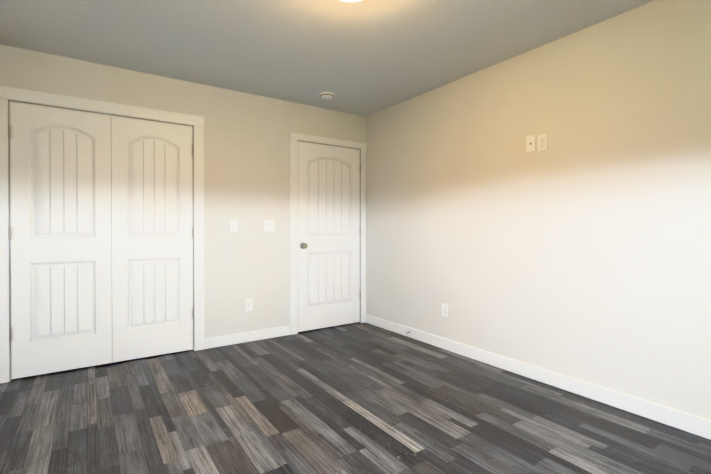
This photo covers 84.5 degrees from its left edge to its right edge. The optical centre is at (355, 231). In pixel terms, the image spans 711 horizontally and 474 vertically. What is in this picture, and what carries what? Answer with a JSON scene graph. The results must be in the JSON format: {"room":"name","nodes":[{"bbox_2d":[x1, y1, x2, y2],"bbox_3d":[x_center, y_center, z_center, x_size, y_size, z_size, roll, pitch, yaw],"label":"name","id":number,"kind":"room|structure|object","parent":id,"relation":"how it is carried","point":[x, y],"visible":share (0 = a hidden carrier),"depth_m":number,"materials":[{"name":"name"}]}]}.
{"room":"empty bedroom","nodes":[
{"label":"empty bedroom","id":0,"kind":"room"},
{"bbox_2d":[0,44,365,337],"bbox_3d":[-1.298,-0.131,3.752,3.350,2.440,0.120,0,1,-34],"label":"wall","id":1,"kind":"structure","parent":0,"point":[246,160],"depth_m":3.77,"materials":[{"name":"paint"}]},
{"bbox_2d":[8,101,111,378],"bbox_3d":[-2.267,0.068,3.033,0.634,2.030,0.050,0,1,-34],"label":"closet door","id":2,"kind":"structure","parent":1,"relation":"in","point":[60,241],"depth_m":3.01,"materials":[{"name":"white wood"}]},
{"bbox_2d":[0,86,203,383],"bbox_3d":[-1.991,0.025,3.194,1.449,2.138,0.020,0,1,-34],"label":"trim","id":3,"kind":"structure","parent":1,"relation":"attached to","point":[29,96],"depth_m":3.08,"materials":[{"name":"white wood"}]},
{"bbox_2d":[111,115,193,362],"bbox_3d":[-1.741,0.065,3.392,0.634,2.030,0.050,0,1,-34],"label":"closet door","id":4,"kind":"structure","parent":1,"relation":"in","point":[152,230],"depth_m":3.37,"materials":[{"name":"white wood"}]},
{"bbox_2d":[230,220,237,231],"bbox_3d":[-1.166,-0.053,3.758,0.070,0.115,0.019,0,1,-34],"label":"light switch","id":5,"kind":"object","parent":1,"relation":"attached to","point":[233,225],"visible":1,"depth_m":3.76,"materials":[{"name":"white plastic"}]},
{"bbox_2d":[204,325,289,348],"bbox_3d":[-1.043,1.039,3.853,0.860,0.100,0.014,0,1,-34],"label":"baseboard","id":6,"kind":"structure","parent":1,"relation":"attached to","point":[231,339],"depth_m":3.82,"materials":[{"name":"white wood"}]},
{"bbox_2d":[245,299,251,310],"bbox_3d":[-1.050,0.727,3.849,0.070,0.115,0.008,0,1,-34],"label":"outlet","id":7,"kind":"object","parent":1,"relation":"attached to","point":[248,304],"visible":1,"depth_m":3.85,"materials":[{"name":"white plastic"}]},
{"bbox_2d":[264,220,274,230],"bbox_3d":[-0.870,-0.057,3.960,0.116,0.115,0.019,0,1,-34],"label":"double light switch","id":8,"kind":"object","parent":1,"relation":"attached to","point":[269,225],"visible":1,"depth_m":3.96,"materials":[{"name":"white plastic"}]},
{"bbox_2d":[289,132,365,334],"bbox_3d":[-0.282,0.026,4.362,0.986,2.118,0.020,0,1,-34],"label":"door frame","id":9,"kind":"structure","parent":1,"relation":"attached to","point":[294,138],"depth_m":4.12,"materials":[{"name":"white wood"}]},
{"bbox_2d":[298,141,360,331],"bbox_3d":[-0.269,0.058,4.366,0.815,2.030,0.103,0,1,-34],"label":"entry door","id":10,"kind":"structure","parent":1,"relation":"in","point":[329,234],"depth_m":4.37,"materials":[{"name":"white wood"}]},
{"bbox_2d":[0,0,653,116],"bbox_3d":[-0.263,-1.389,2.227,3.950,0.100,5.550,0,1,-34],"label":"ceiling","id":11,"kind":"structure","parent":0,"point":[365,58],"depth_m":2.73,"materials":[{"name":"paint"}]},
{"bbox_2d":[320,91,333,98],"bbox_3d":[-0.282,-1.331,3.843,0.134,0.040,0.134,0,1,-34],"label":"smoke detector","id":12,"kind":"object","parent":11,"relation":"attached to","point":[326,94],"visible":1,"depth_m":3.80,"materials":[{"name":"white plastic"}]},
{"bbox_2d":[341,0,360,1],"bbox_3d":[-0.025,-1.267,2.016,0.344,0.142,0.344,0,1,-34],"label":"ceiling light","id":13,"kind":"object","parent":11,"relation":"attached to","point":[350,0],"visible":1,"depth_m":2.09,"materials":[{"name":"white glass"}]},
{"bbox_2d":[0,322,710,473],"bbox_3d":[-0.263,1.141,2.246,3.950,0.080,5.550,0,1,-34],"label":"floor","id":14,"kind":"structure","parent":0,"point":[359,398],"depth_m":2.28,"materials":[{"name":"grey wood"}]},
{"bbox_2d":[366,0,710,419],"bbox_3d":[1.119,-0.127,3.289,0.120,2.440,5.370,0,1,-34],"label":"wall","id":15,"kind":"structure","parent":0,"point":[579,248],"depth_m":2.67,"materials":[{"name":"paint"}]},
{"bbox_2d":[442,303,447,316],"bbox_3d":[0.825,0.729,3.613,0.008,0.115,0.070,0,1,-34],"label":"electrical outlet","id":16,"kind":"object","parent":15,"relation":"attached to","point":[444,309],"visible":1,"depth_m":3.61,"materials":[{"name":"white plastic"}]},
{"bbox_2d":[526,135,535,151],"bbox_3d":[1.299,-0.649,2.902,0.016,0.115,0.070,0,1,-34],"label":"outlet","id":17,"kind":"object","parent":15,"relation":"attached to","point":[530,143],"visible":1,"depth_m":2.90,"materials":[{"name":"white plastic"}]},
{"bbox_2d":[366,314,710,439],"bbox_3d":[1.317,1.046,2.890,0.014,0.100,4.232,0,1,-34],"label":"baseboard","id":18,"kind":"structure","parent":15,"relation":"attached to","point":[691,423],"depth_m":2.66,"materials":[{"name":"white wood"}]},
{"bbox_2d":[538,134,546,150],"bbox_3d":[1.352,-0.642,2.831,0.008,0.115,0.070,0,1,-34],"label":"electrical outlet","id":19,"kind":"object","parent":15,"relation":"attached to","point":[542,141],"visible":1,"depth_m":2.83,"materials":[{"name":"white plastic"}]}
]}

